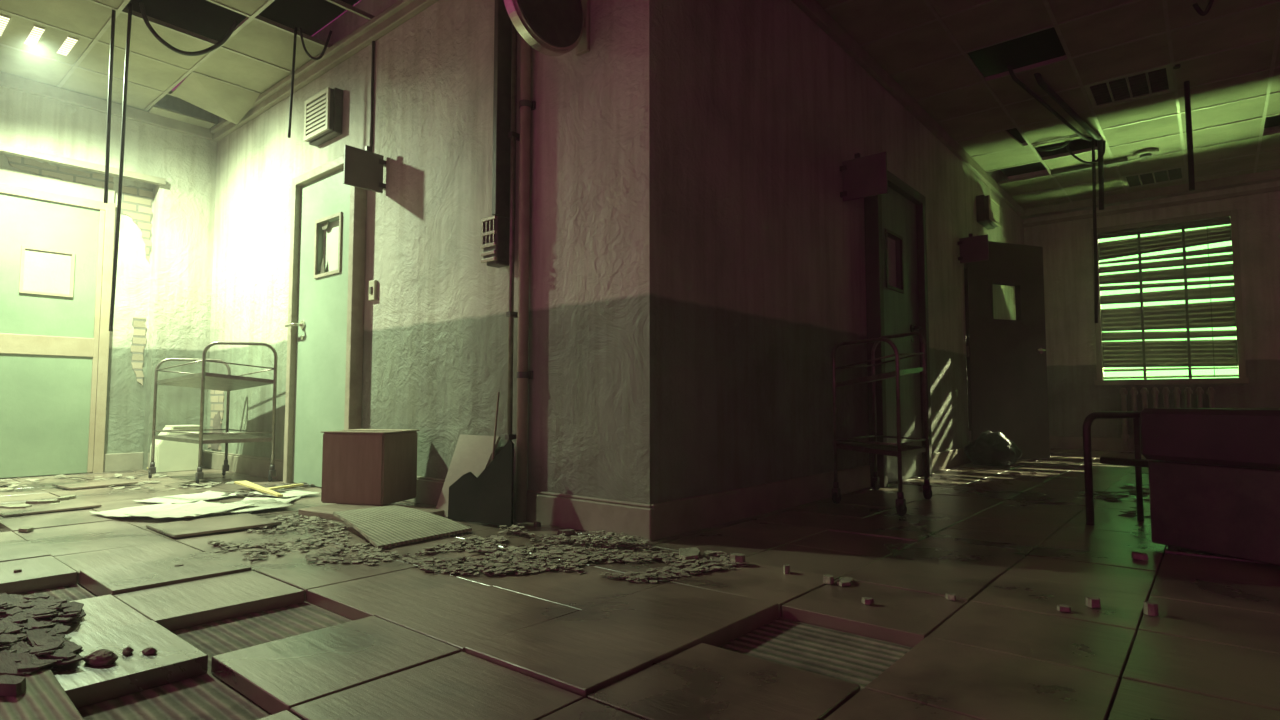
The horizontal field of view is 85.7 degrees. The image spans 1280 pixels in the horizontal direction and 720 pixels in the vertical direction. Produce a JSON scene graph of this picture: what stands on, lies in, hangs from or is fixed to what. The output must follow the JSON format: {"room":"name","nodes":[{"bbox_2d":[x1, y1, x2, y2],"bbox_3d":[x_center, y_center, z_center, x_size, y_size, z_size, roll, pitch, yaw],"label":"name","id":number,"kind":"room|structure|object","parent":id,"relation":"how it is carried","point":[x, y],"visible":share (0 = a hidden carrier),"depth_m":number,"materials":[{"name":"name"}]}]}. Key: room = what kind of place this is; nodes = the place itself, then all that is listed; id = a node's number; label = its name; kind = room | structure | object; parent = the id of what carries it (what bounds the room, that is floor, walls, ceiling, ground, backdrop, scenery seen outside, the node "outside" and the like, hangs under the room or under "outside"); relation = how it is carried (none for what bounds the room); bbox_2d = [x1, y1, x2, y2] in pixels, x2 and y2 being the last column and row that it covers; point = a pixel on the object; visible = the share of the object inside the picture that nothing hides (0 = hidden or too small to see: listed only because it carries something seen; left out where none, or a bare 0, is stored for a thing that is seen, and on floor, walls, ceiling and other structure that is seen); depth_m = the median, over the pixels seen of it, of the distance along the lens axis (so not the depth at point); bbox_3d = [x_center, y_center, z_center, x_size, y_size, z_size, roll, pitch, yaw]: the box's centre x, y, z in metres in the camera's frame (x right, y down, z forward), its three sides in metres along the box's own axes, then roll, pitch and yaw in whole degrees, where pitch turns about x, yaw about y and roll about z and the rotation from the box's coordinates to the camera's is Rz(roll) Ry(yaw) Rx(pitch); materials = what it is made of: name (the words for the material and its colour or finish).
{"room":"hospital interior","nodes":[
{"label":"hospital interior","id":0,"kind":"room"},
{"bbox_2d":[0,153,154,478],"bbox_3d":[-4.934,-0.351,5.092,0.160,2.460,2.160,-3,-5,40],"label":"wall","id":1,"kind":"structure","parent":0,"point":[125,402],"depth_m":5.75,"materials":[{"name":"paint"}]},
{"bbox_2d":[0,168,115,477],"bbox_3d":[-4.935,-0.291,4.923,0.050,2.320,1.865,-3,-5,40],"label":"door","id":2,"kind":"structure","parent":1,"relation":"in","point":[57,235],"depth_m":5.36,"materials":[{"name":"green wood"}]},
{"bbox_2d":[103,452,143,471],"bbox_3d":[-4.258,0.842,5.687,0.025,0.150,0.270,-3,-5,40],"label":"baseboard","id":3,"kind":"structure","parent":1,"relation":"attached to","point":[113,462],"depth_m":5.68,"materials":[{"name":"paint"}]},
{"bbox_2d":[0,86,217,469],"bbox_3d":[-5.106,-0.769,4.723,0.200,3.250,3.835,-3,-5,40],"label":"wall","id":4,"kind":"structure","parent":0,"point":[182,234],"depth_m":5.86,"materials":[{"name":"paint"}]},
{"bbox_2d":[0,143,165,184],"bbox_3d":[-4.761,-1.564,5.009,0.065,0.050,2.240,-3,-5,40],"label":"trim","id":5,"kind":"structure","parent":4,"relation":"attached to","point":[7,149],"depth_m":5.39,"materials":[{"name":"paint"}]},
{"bbox_2d":[0,72,212,139],"bbox_3d":[-5.027,-2.095,4.705,0.045,0.095,3.785,-3,-5,40],"label":"trim","id":6,"kind":"structure","parent":4,"relation":"attached to","point":[6,80],"depth_m":5.50,"materials":[{"name":"paint"}]},
{"bbox_2d":[206,0,678,503],"bbox_3d":[-1.896,-0.773,4.669,5.200,3.250,0.209,-3,-5,40],"label":"wall","id":7,"kind":"structure","parent":0,"point":[603,359],"depth_m":3.65,"materials":[{"name":"paint"}]},
{"bbox_2d":[304,87,342,146],"bbox_3d":[-2.201,-1.687,4.789,0.370,0.310,0.100,-3,-5,40],"label":"air vent","id":8,"kind":"object","parent":7,"relation":"in","point":[323,114],"visible":1,"depth_m":4.71,"materials":[{"name":"metal"}]},
{"bbox_2d":[210,0,438,141],"bbox_3d":[-1.901,-2.103,4.580,5.010,0.095,0.075,-3,-5,40],"label":"trim","id":9,"kind":"structure","parent":7,"relation":"attached to","point":[401,11],"depth_m":4.72,"materials":[{"name":"paint"}]},
{"bbox_2d":[283,155,366,486],"bbox_3d":[-2.146,-0.238,4.641,0.910,2.180,0.122,-3,-5,40],"label":"door","id":10,"kind":"structure","parent":7,"relation":"in","point":[324,367],"depth_m":4.67,"materials":[{"name":"paint"}]},
{"bbox_2d":[343,145,385,192],"bbox_3d":[-1.680,-1.177,4.218,0.028,0.267,0.262,-3,-5,40],"label":"sign","id":11,"kind":"object","parent":7,"relation":"attached to","point":[363,169],"visible":1,"depth_m":4.20,"materials":[{"name":"metal"}]},
{"bbox_2d":[369,41,374,151],"bbox_3d":[-1.726,-1.638,4.442,0.017,0.910,0.017,2,-4,-28],"label":"conduit","id":12,"kind":"object","parent":7,"relation":"attached to","point":[373,42],"visible":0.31,"depth_m":4.44,"materials":[{"name":"metal"}]},
{"bbox_2d":[369,280,377,300],"bbox_3d":[-1.675,-0.436,4.320,0.070,0.125,0.030,-3,-5,40],"label":"light switch","id":13,"kind":"object","parent":7,"relation":"attached to","point":[372,284],"visible":1,"depth_m":4.30,"materials":[{"name":"plastic"}]},
{"bbox_2d":[203,450,652,540],"bbox_3d":[-1.879,0.765,4.422,5.022,0.150,0.022,-3,-5,40],"label":"baseboard","id":14,"kind":"structure","parent":7,"relation":"attached to","point":[582,513],"depth_m":3.16,"materials":[{"name":"paint"}]},
{"bbox_2d":[481,215,509,267],"bbox_3d":[-0.713,-0.591,3.463,0.115,0.240,0.126,-3,-5,40],"label":"box","id":15,"kind":"object","parent":7,"relation":"attached to","point":[495,229],"visible":0.97,"depth_m":3.42,"materials":[{"name":"metal"}]},
{"bbox_2d":[481,215,496,262],"bbox_3d":[-0.749,-0.598,3.424,0.110,0.224,0.018,-3,-5,40],"label":"grille","id":16,"kind":"object","parent":15,"relation":"attached to","point":[489,224],"depth_m":3.42,"materials":[{"name":"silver metal"}]},
{"bbox_2d":[492,0,516,218],"bbox_3d":[-0.681,-1.426,3.488,0.032,1.430,0.125,-3,-5,40],"label":"conduit","id":17,"kind":"object","parent":7,"relation":"attached to","point":[502,21],"visible":0.66,"depth_m":3.45,"materials":[{"name":"metal"}]},
{"bbox_2d":[505,23,519,441],"bbox_3d":[-0.623,-0.683,3.432,0.030,2.920,0.068,-3,-5,40],"label":"pipe","id":18,"kind":"object","parent":7,"relation":"attached to","point":[513,135],"visible":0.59,"depth_m":3.40,"materials":[{"name":"metal"}]},
{"bbox_2d":[515,36,535,521],"bbox_3d":[-0.568,-0.685,3.389,0.080,2.920,0.064,-3,-5,40],"label":"pipe","id":19,"kind":"object","parent":7,"relation":"attached to","point":[526,105],"visible":1,"depth_m":3.35,"materials":[{"name":"metal"}]},
{"bbox_2d":[504,0,589,56],"bbox_3d":[-0.411,-1.573,3.045,0.080,0.444,0.472,-3,-5,40],"label":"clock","id":20,"kind":"object","parent":7,"relation":"attached to","point":[554,28],"visible":1,"depth_m":3.02,"materials":[{"name":"silver metal"}]},
{"bbox_2d":[0,531,912,719],"bbox_3d":[0.630,0.928,4.927,10.600,0.046,11.650,-3,-5,40],"label":"floor","id":21,"kind":"structure","parent":0,"point":[849,657],"depth_m":1.67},
{"bbox_2d":[465,582,778,698],"bbox_3d":[-0.007,0.692,1.759,0.387,0.051,0.774,-3,-5,40],"label":"tile","id":22,"kind":"object","parent":21,"relation":"on","point":[584,652],"depth_m":1.67,"materials":[{"name":"tile"}]},
{"bbox_2d":[0,448,1279,719],"bbox_3d":[0.959,0.872,4.756,9.821,0.047,12.086,-3,-5,40],"label":"floor tiles","id":23,"kind":"structure","parent":0,"point":[1009,555],"depth_m":1.98,"materials":[{"name":"tile"}]},
{"bbox_2d":[0,668,83,719],"bbox_3d":[-1.211,0.633,1.158,0.390,0.020,0.405,-3,-5,40],"label":"tile","id":24,"kind":"object","parent":23,"relation":"on","point":[44,698],"depth_m":1.27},
{"bbox_2d":[0,675,25,695],"bbox_3d":[-1.215,0.623,1.319,0.092,0.022,0.042,-1,-4,15],"label":"chip","id":25,"kind":"object","parent":24,"relation":"on","point":[10,685],"visible":1,"depth_m":1.30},
{"bbox_2d":[0,593,85,675],"bbox_3d":[-1.606,0.653,1.714,0.978,0.038,0.356,-3,-5,40],"label":"flakes","id":26,"kind":"object","parent":23,"relation":"on","point":[33,627],"visible":1,"depth_m":1.63,"materials":[{"name":"paint"}]},
{"bbox_2d":[0,499,101,516],"bbox_3d":[-3.171,0.784,3.675,0.390,0.015,0.391,-3,-4,37],"label":"tile","id":27,"kind":"object","parent":23,"relation":"on","point":[74,504],"depth_m":3.63,"materials":[{"name":"tile"}]},
{"bbox_2d":[0,504,31,508],"bbox_3d":[-3.292,0.779,3.655,0.190,0.020,0.110,-1,-4,22],"label":"chip","id":28,"kind":"object","parent":27,"relation":"on","point":[8,506],"visible":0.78,"depth_m":3.62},
{"bbox_2d":[25,500,59,503],"bbox_3d":[-3.284,0.786,3.796,0.165,0.025,0.063,1,-4,-17],"label":"chip","id":29,"kind":"object","parent":27,"relation":"on","point":[35,501],"visible":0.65,"depth_m":3.77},
{"bbox_2d":[51,478,137,489],"bbox_3d":[-3.688,0.837,4.670,0.371,0.016,0.371,-2,-4,35],"label":"tile","id":30,"kind":"object","parent":23,"relation":"on","point":[106,482],"depth_m":4.63,"materials":[{"name":"tile"}]},
{"bbox_2d":[83,649,117,665],"bbox_3d":[-1.168,0.642,1.496,0.072,0.025,0.042,-1,-4,23],"label":"lump","id":31,"kind":"object","parent":23,"relation":"on","point":[100,657],"visible":1,"depth_m":1.48,"materials":[{"name":"stone"}]},
{"bbox_2d":[0,473,234,490],"bbox_3d":[-3.704,0.855,4.882,1.774,0.022,1.001,0,-4,-6],"label":"flakes","id":32,"kind":"object","parent":23,"relation":"on","point":[12,485],"visible":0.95,"depth_m":4.82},
{"bbox_2d":[89,501,180,516],"bbox_3d":[-2.522,0.770,3.552,0.340,0.013,0.400,-2,-4,31],"label":"paper sheet","id":33,"kind":"object","parent":23,"relation":"on","point":[128,510],"visible":0.56,"depth_m":3.57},
{"bbox_2d":[149,425,199,472],"bbox_3d":[-3.835,0.731,5.721,0.210,0.376,0.333,-3,-5,40],"label":"waste bin","id":34,"kind":"object","parent":23,"relation":"on","point":[170,456],"visible":0.66,"depth_m":5.63,"materials":[{"name":"white plastic"}]},
{"bbox_2d":[133,491,235,503],"bbox_3d":[-2.618,0.802,4.033,0.340,0.013,0.450,-1,-4,23],"label":"paper sheet","id":35,"kind":"object","parent":23,"relation":"on","point":[208,495],"visible":0.95,"depth_m":4.01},
{"bbox_2d":[148,341,277,483],"bbox_3d":[-3.139,0.382,5.097,1.043,0.996,0.450,-2,-4,32],"label":"trolley","id":36,"kind":"object","parent":23,"relation":"on","point":[204,380],"visible":1,"depth_m":4.98,"materials":[{"name":"metal"}]},
{"bbox_2d":[154,432,271,443],"bbox_3d":[-3.129,0.574,5.082,0.974,0.056,0.401,-2,-4,32],"label":"tray","id":37,"kind":"object","parent":36,"relation":"on","point":[191,437],"depth_m":4.99,"materials":[{"name":"metal"}]},
{"bbox_2d":[157,372,272,390],"bbox_3d":[-3.129,0.165,5.106,0.974,0.126,0.401,-2,-4,32],"label":"tray","id":38,"kind":"object","parent":36,"relation":"on","point":[203,380],"depth_m":5.03,"materials":[{"name":"metal"}]},
{"bbox_2d":[146,513,281,537],"bbox_3d":[-1.941,0.750,3.146,0.440,0.020,0.430,-3,-5,40],"label":"tile","id":39,"kind":"object","parent":23,"relation":"on","point":[193,527],"depth_m":3.10,"materials":[{"name":"tile"}]},
{"bbox_2d":[185,498,293,514],"bbox_3d":[-2.108,0.770,3.619,0.450,0.015,0.360,3,-5,-44],"label":"paper sheet","id":40,"kind":"object","parent":23,"relation":"on","point":[267,503],"visible":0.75,"depth_m":3.66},
{"bbox_2d":[123,500,258,517],"bbox_3d":[-2.249,0.755,3.489,0.360,0.020,0.460,-1,-4,11],"label":"paper sheet","id":41,"kind":"object","parent":40,"relation":"on","point":[200,507],"visible":1,"depth_m":3.49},
{"bbox_2d":[221,482,314,496],"bbox_3d":[-2.361,0.823,4.405,0.371,0.028,0.651,0,-3,0],"label":"chips","id":42,"kind":"object","parent":23,"relation":"on","point":[237,492],"visible":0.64,"depth_m":4.30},
{"bbox_2d":[237,496,300,503],"bbox_3d":[-2.100,0.792,3.833,0.300,0.013,0.420,1,-4,-12],"label":"paper sheet","id":43,"kind":"object","parent":23,"relation":"on","point":[286,500],"visible":0.34,"depth_m":3.98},
{"bbox_2d":[207,513,351,562],"bbox_3d":[-1.538,0.741,2.963,0.960,0.015,0.604,-3,-5,40],"label":"flakes","id":44,"kind":"object","parent":23,"relation":"on","point":[258,552],"visible":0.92,"depth_m":2.81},
{"bbox_2d":[250,488,320,496],"bbox_3d":[-2.165,0.810,4.208,0.400,0.012,0.240,-2,-4,34],"label":"paper sheet","id":45,"kind":"object","parent":23,"relation":"on","point":[291,493],"visible":0.71,"depth_m":4.21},
{"bbox_2d":[234,480,282,496],"bbox_3d":[-2.369,0.798,4.295,0.754,0.032,0.070,-3,-5,44],"label":"wood splinter","id":46,"kind":"object","parent":45,"relation":"on","point":[245,483],"visible":1,"depth_m":4.29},
{"bbox_2d":[305,542,400,565],"bbox_3d":[-1.061,0.716,2.543,0.313,0.013,0.420,2,-4,-33],"label":"flakes","id":47,"kind":"object","parent":23,"relation":"on","point":[386,555],"visible":0.94,"depth_m":2.52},
{"bbox_2d":[298,504,443,521],"bbox_3d":[-1.341,0.764,3.448,0.660,0.034,0.360,-2,-4,31],"label":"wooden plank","id":48,"kind":"object","parent":23,"relation":"on","point":[326,511],"visible":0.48,"depth_m":3.45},
{"bbox_2d":[321,429,419,505],"bbox_3d":[-1.471,0.575,3.769,0.391,0.380,0.318,-1,-4,16],"label":"cardboard box","id":49,"kind":"object","parent":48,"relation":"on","point":[378,467],"visible":1,"depth_m":3.63,"materials":[{"name":"cardboard"}]},
{"bbox_2d":[333,505,471,548],"bbox_3d":[-1.098,0.715,3.020,0.615,0.070,0.450,-3,-5,40],"label":"tile","id":50,"kind":"object","parent":23,"relation":"on","point":[393,525],"depth_m":2.96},
{"bbox_2d":[436,434,500,516],"bbox_3d":[-0.872,0.581,3.455,0.320,0.400,0.178,-3,-5,40],"label":"leaning board","id":51,"kind":"object","parent":23,"relation":"on","point":[472,453],"visible":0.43,"depth_m":3.49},
{"bbox_2d":[448,440,513,525],"bbox_3d":[-0.733,0.574,3.270,0.521,0.390,0.129,-3,-5,40],"label":"panel","id":52,"kind":"object","parent":23,"relation":"on","point":[487,498],"visible":0.91,"depth_m":3.23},
{"bbox_2d":[492,392,499,459],"bbox_3d":[-0.717,0.465,3.367,0.012,0.622,0.109,-1,-4,16],"label":"stick","id":53,"kind":"object","parent":23,"relation":"on","point":[498,393],"visible":0.65,"depth_m":3.39,"materials":[{"name":"brown wood"}]},
{"bbox_2d":[402,535,749,582],"bbox_3d":[-0.245,0.707,2.450,1.239,0.021,0.588,-1,-4,17],"label":"flakes","id":54,"kind":"object","parent":23,"relation":"on","point":[578,557],"visible":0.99,"depth_m":2.43,"materials":[{"name":"paint"}]},
{"bbox_2d":[730,553,745,565],"bbox_3d":[0.340,0.696,2.404,0.044,0.035,0.049,1,-4,-19],"label":"chip","id":55,"kind":"object","parent":54,"relation":"on","point":[734,557],"visible":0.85,"depth_m":2.39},
{"bbox_2d":[498,523,655,549],"bbox_3d":[-0.279,0.722,2.820,0.769,0.036,0.254,-1,-4,23],"label":"flakes","id":56,"kind":"object","parent":23,"relation":"on","point":[617,540],"visible":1,"depth_m":2.75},
{"bbox_2d":[679,547,700,560],"bbox_3d":[0.181,0.709,2.509,0.081,0.022,0.173,0,-3,3],"label":"chip","id":57,"kind":"object","parent":23,"relation":"on","point":[684,553],"visible":0.8,"depth_m":2.48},
{"bbox_2d":[837,577,853,586],"bbox_3d":[0.643,0.694,2.162,0.039,0.010,0.097,-2,-4,30],"label":"chip","id":58,"kind":"object","parent":23,"relation":"on","point":[846,581],"visible":1,"depth_m":2.14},
{"bbox_2d":[831,332,931,515],"bbox_3d":[1.396,0.315,3.994,0.451,0.996,1.044,-2,-4,32],"label":"trolley","id":59,"kind":"object","parent":23,"relation":"on","point":[898,450],"visible":1,"depth_m":3.90,"materials":[{"name":"metal"}]},
{"bbox_2d":[835,367,923,386],"bbox_3d":[1.400,0.098,4.019,0.401,0.126,0.974,-2,-4,32],"label":"tray","id":60,"kind":"object","parent":59,"relation":"on","point":[898,372],"depth_m":3.77,"materials":[{"name":"metal"}]},
{"bbox_2d":[837,441,925,456],"bbox_3d":[1.400,0.508,3.994,0.401,0.056,0.974,-2,-4,32],"label":"tray","id":61,"kind":"object","parent":59,"relation":"on","point":[895,450],"depth_m":3.82,"materials":[{"name":"metal"}]},
{"bbox_2d":[895,471,1036,494],"bbox_3d":[2.377,0.864,5.029,0.656,0.022,1.830,-3,-5,40],"label":"flakes","id":62,"kind":"object","parent":23,"relation":"on","point":[1011,473],"visible":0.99,"depth_m":4.79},
{"bbox_2d":[964,430,1021,466],"bbox_3d":[3.168,0.793,6.207,0.419,0.312,0.425,2,-4,-30],"label":"sack","id":63,"kind":"object","parent":23,"relation":"on","point":[990,448],"visible":0.99,"depth_m":6.08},
{"bbox_2d":[1085,597,1100,607],"bbox_3d":[1.262,0.673,1.916,0.041,0.022,0.029,0,-3,5],"label":"chip","id":64,"kind":"object","parent":23,"relation":"on","point":[1093,602],"visible":1,"depth_m":1.90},
{"bbox_2d":[1094,485,1150,516],"bbox_3d":[2.800,0.802,4.009,0.295,0.021,1.521,-3,-4,36],"label":"flakes","id":65,"kind":"object","parent":23,"relation":"on","point":[1107,497],"visible":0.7,"depth_m":4.13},
{"bbox_2d":[1131,551,1147,559],"bbox_3d":[1.809,0.709,2.498,0.053,0.020,0.045,-3,-5,40],"label":"chip","id":66,"kind":"object","parent":23,"relation":"on","point":[1135,555],"visible":1,"depth_m":2.49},
{"bbox_2d":[1144,601,1158,615],"bbox_3d":[1.363,0.664,1.843,0.027,0.030,0.030,0,-3,-2],"label":"chip","id":67,"kind":"object","parent":23,"relation":"on","point":[1150,608],"visible":1,"depth_m":1.83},
{"bbox_2d":[1119,387,1214,450],"bbox_3d":[5.986,0.671,7.690,1.030,0.735,0.120,-3,-5,40],"label":"radiator","id":68,"kind":"object","parent":23,"relation":"on","point":[1123,392],"visible":0.55,"depth_m":7.78,"materials":[{"name":"metal"}]},
{"bbox_2d":[1083,408,1279,565],"bbox_3d":[2.774,0.442,2.363,1.246,0.545,2.116,1,-4,-20],"label":"hospital bed","id":69,"kind":"object","parent":23,"relation":"on","point":[1214,473],"visible":0.98,"depth_m":2.52,"materials":[{"name":"metal"}]},
{"bbox_2d":[0,0,1279,208],"bbox_3d":[1.008,-2.163,4.614,9.438,0.017,11.531,-3,-5,40],"label":"ceiling","id":70,"kind":"structure","parent":0,"point":[865,21],"depth_m":5.00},
{"bbox_2d":[104,10,115,202],"bbox_3d":[-3.276,-1.579,4.263,0.022,1.230,0.039,2,-4,-28],"label":"hanging cable","id":71,"kind":"object","parent":70,"relation":"hanging from","point":[112,38],"visible":1,"depth_m":4.26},
{"bbox_2d":[109,3,132,330],"bbox_3d":[-3.193,-1.194,4.248,0.080,2.041,0.026,-2,-4,30],"label":"hanging cable","id":72,"kind":"object","parent":70,"relation":"hanging from","point":[117,231],"visible":1,"depth_m":4.25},
{"bbox_2d":[139,2,237,55],"bbox_3d":[-2.870,-2.078,4.400,0.537,0.270,0.070,2,-4,-24],"label":"cable","id":73,"kind":"object","parent":70,"relation":"hanging from","point":[225,38],"visible":1,"depth_m":4.39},
{"bbox_2d":[288,27,296,137],"bbox_3d":[-2.276,-1.819,4.519,0.038,0.740,0.018,0,-3,-5],"label":"hanging cable","id":74,"kind":"object","parent":70,"relation":"hanging from","point":[295,28],"visible":1,"depth_m":4.51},
{"bbox_2d":[299,27,331,59],"bbox_3d":[-2.147,-2.086,4.565,0.208,0.205,0.029,1,-4,-12],"label":"cable","id":75,"kind":"object","parent":70,"relation":"hanging from","point":[300,29],"visible":1,"depth_m":4.56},
{"bbox_2d":[0,0,1279,206],"bbox_3d":[1.009,-2.167,4.606,9.454,0.034,11.546,-3,-5,40],"label":"grid","id":76,"kind":"object","parent":70,"relation":"attached to","point":[121,9],"visible":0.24,"depth_m":4.97,"materials":[{"name":"metal"}]},
{"bbox_2d":[0,11,91,64],"bbox_3d":[-4.058,-2.182,4.609,0.530,0.080,0.534,-3,-5,40],"label":"ceiling light","id":77,"kind":"object","parent":76,"relation":"attached to","point":[16,32],"visible":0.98,"depth_m":4.63,"materials":[{"name":"plastic"}]},
{"bbox_2d":[148,105,214,128],"bbox_3d":[-3.922,-2.071,5.904,0.170,0.020,0.460,-3,-5,40],"label":"ceiling panel","id":78,"kind":"object","parent":76,"relation":"attached to","point":[156,110],"visible":1,"depth_m":5.88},
{"bbox_2d":[171,72,259,124],"bbox_3d":[-3.336,-2.031,5.430,0.493,0.162,0.492,-3,-5,40],"label":"ceiling panel","id":79,"kind":"object","parent":76,"relation":"hanging from","point":[231,103],"visible":1,"depth_m":5.39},
{"bbox_2d":[958,130,1023,155],"bbox_3d":[3.299,-2.032,6.485,0.460,0.032,0.500,-3,-5,40],"label":"ceiling panel","id":80,"kind":"object","parent":76,"relation":"attached to","point":[1002,140],"visible":1,"depth_m":6.47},
{"bbox_2d":[1033,131,1098,147],"bbox_3d":[3.946,-2.044,6.402,0.520,0.014,0.080,-3,-5,40],"label":"ceiling panel","id":81,"kind":"object","parent":76,"relation":"attached to","point":[1097,132],"visible":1,"depth_m":6.40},
{"bbox_2d":[1084,65,1173,108],"bbox_3d":[3.794,-2.142,5.354,0.530,0.070,0.534,-3,-5,40],"label":"air vent","id":82,"kind":"object","parent":76,"relation":"attached to","point":[1159,80],"visible":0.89,"depth_m":5.37,"materials":[{"name":"metal"}]},
{"bbox_2d":[1122,167,1185,188],"bbox_3d":[5.587,-2.011,7.502,0.530,0.070,0.534,-3,-5,40],"label":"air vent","id":83,"kind":"object","parent":76,"relation":"attached to","point":[1175,174],"visible":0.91,"depth_m":7.52,"materials":[{"name":"metal"}]},
{"bbox_2d":[1007,65,1091,140],"bbox_3d":[3.443,-2.071,5.726,2.026,0.097,0.040,3,-5,-42],"label":"ceiling pipe","id":84,"kind":"object","parent":70,"relation":"attached to","point":[1014,78],"visible":1,"depth_m":5.54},
{"bbox_2d":[1034,73,1101,139],"bbox_3d":[3.591,-2.070,5.731,1.826,0.112,0.061,3,-5,-44],"label":"ceiling pipe","id":85,"kind":"object","parent":70,"relation":"attached to","point":[1038,77],"visible":0.95,"depth_m":5.57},
{"bbox_2d":[1066,141,1105,163],"bbox_3d":[4.172,-1.950,6.452,0.337,0.244,0.029,-1,-4,11],"label":"cable","id":86,"kind":"object","parent":70,"relation":"hanging from","point":[1104,142],"visible":0.89,"depth_m":6.43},
{"bbox_2d":[1051,157,1127,175],"bbox_3d":[4.601,-1.978,7.077,0.660,0.038,0.080,-3,-5,40],"label":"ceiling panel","id":87,"kind":"object","parent":70,"relation":"attached to","point":[1121,160],"visible":1,"depth_m":7.07,"materials":[{"name":"metal"}]},
{"bbox_2d":[1091,139,1097,322],"bbox_3d":[4.241,-1.206,6.433,0.032,1.730,0.064,1,-4,-23],"label":"hanging cable","id":88,"kind":"object","parent":70,"relation":"hanging from","point":[1093,140],"visible":0.98,"depth_m":6.42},
{"bbox_2d":[1097,139,1103,209],"bbox_3d":[4.306,-1.736,6.448,0.044,0.671,0.050,2,-4,-28],"label":"hanging cable","id":89,"kind":"object","parent":70,"relation":"hanging from","point":[1099,142],"visible":0.94,"depth_m":6.43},
{"bbox_2d":[1133,148,1158,158],"bbox_3d":[4.918,-1.997,6.709,0.210,0.052,0.210,-3,-5,40],"label":"smoke detector","id":90,"kind":"object","parent":70,"relation":"attached to","point":[1145,153],"visible":1,"depth_m":6.67,"materials":[{"name":"plastic"}]},
{"bbox_2d":[1184,81,1194,190],"bbox_3d":[4.161,-1.708,5.226,0.035,0.856,0.035,-1,-4,17],"label":"hanging cable","id":91,"kind":"object","parent":70,"relation":"hanging from","point":[1188,117],"visible":1,"depth_m":5.21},
{"bbox_2d":[1193,0,1213,15],"bbox_3d":[3.433,-2.147,4.202,0.104,0.106,0.024,-3,-5,40],"label":"cable","id":92,"kind":"object","parent":70,"relation":"hanging from","point":[1197,8],"visible":1,"depth_m":4.20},
{"bbox_2d":[125,0,1279,176],"bbox_3d":[1.215,-2.686,4.919,9.810,0.100,11.250,-3,-5,40],"label":"ceiling slab","id":93,"kind":"structure","parent":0,"point":[205,18],"depth_m":5.39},
{"bbox_2d":[677,0,1023,498],"bbox_3d":[2.465,-0.692,5.995,0.200,3.250,7.415,-3,-5,40],"label":"wall","id":94,"kind":"structure","parent":0,"point":[772,277],"depth_m":3.85,"materials":[{"name":"paint"}]},
{"bbox_2d":[651,448,970,539],"bbox_3d":[2.486,0.846,5.753,0.022,0.150,7.615,-3,-5,40],"label":"baseboard","id":95,"kind":"structure","parent":94,"relation":"attached to","point":[684,515],"depth_m":3.46,"materials":[{"name":"paint"}]},
{"bbox_2d":[839,152,887,200],"bbox_3d":[1.413,-1.172,4.369,0.300,0.290,0.028,-3,-5,40],"label":"sign","id":96,"kind":"object","parent":94,"relation":"attached to","point":[866,176],"visible":1,"depth_m":4.36,"materials":[{"name":"metal"}]},
{"bbox_2d":[864,170,932,487],"bbox_3d":[1.914,-0.223,5.053,0.122,2.200,1.020,-3,-5,40],"label":"door","id":97,"kind":"structure","parent":94,"relation":"in","point":[895,220],"depth_m":5.07,"materials":[{"name":"paint"}]},
{"bbox_2d":[791,0,1026,219],"bbox_3d":[2.495,-2.022,5.920,0.045,0.095,7.615,-3,-5,40],"label":"trim","id":98,"kind":"structure","parent":94,"relation":"attached to","point":[812,9],"depth_m":5.21,"materials":[{"name":"paint"}]},
{"bbox_2d":[957,233,988,263],"bbox_3d":[3.095,-1.044,6.413,0.262,0.267,0.028,-3,-5,40],"label":"sign","id":99,"kind":"object","parent":94,"relation":"attached to","point":[972,248],"visible":1,"depth_m":6.40,"materials":[{"name":"metal"}]},
{"bbox_2d":[976,195,999,229],"bbox_3d":[3.630,-1.541,7.190,0.130,0.270,0.430,-3,-5,40],"label":"air vent","id":100,"kind":"object","parent":94,"relation":"in","point":[987,207],"visible":1,"depth_m":7.05,"materials":[{"name":"metal"}]},
{"bbox_2d":[964,241,1049,459],"bbox_3d":[3.581,-0.094,6.706,1.009,2.118,0.115,1,-4,-19],"label":"open door","id":101,"kind":"structure","parent":94,"relation":"in","point":[1007,388],"depth_m":6.71,"materials":[{"name":"paint"}]},
{"bbox_2d":[1008,126,1279,437],"bbox_3d":[6.557,-0.728,7.468,4.610,3.500,0.080,-3,-5,40],"label":"wall","id":102,"kind":"structure","parent":0,"point":[1073,394],"depth_m":8.14,"materials":[{"name":"paint"}]},
{"bbox_2d":[1049,436,1140,450],"bbox_3d":[6.610,0.938,7.256,4.388,0.150,0.022,-3,-5,40],"label":"baseboard","id":103,"kind":"structure","parent":102,"relation":"attached to","point":[1061,442],"depth_m":8.23,"materials":[{"name":"paint"}]},
{"bbox_2d":[1022,169,1279,227],"bbox_3d":[6.564,-1.885,7.389,4.410,0.200,0.140,-3,-5,40],"label":"trim","id":104,"kind":"structure","parent":102,"relation":"attached to","point":[1272,175],"depth_m":7.87,"materials":[{"name":"paint"}]},
{"bbox_2d":[1091,209,1248,384],"bbox_3d":[5.990,-0.667,7.885,1.380,1.890,0.160,-3,-5,40],"label":"window","id":105,"kind":"structure","parent":102,"relation":"in","point":[1233,214],"depth_m":7.67,"materials":[{"name":"paint"}]},
{"bbox_2d":[1098,217,1238,378],"bbox_3d":[6.011,-0.670,7.910,1.222,1.758,0.055,-3,-5,40],"label":"blind","id":106,"kind":"object","parent":105,"relation":"attached to","point":[1202,354],"visible":1,"depth_m":7.87,"materials":[{"name":"paint"}]},
{"label":"outside","id":107,"kind":"structure","parent":0,"visible":0},
{"bbox_2d":[1098,224,1238,379],"bbox_3d":[16.323,-1.544,22.851,32.000,11.000,0.100,-3,-5,40],"label":"sky","id":108,"kind":"structure","parent":107,"point":[1227,243],"depth_m":22.22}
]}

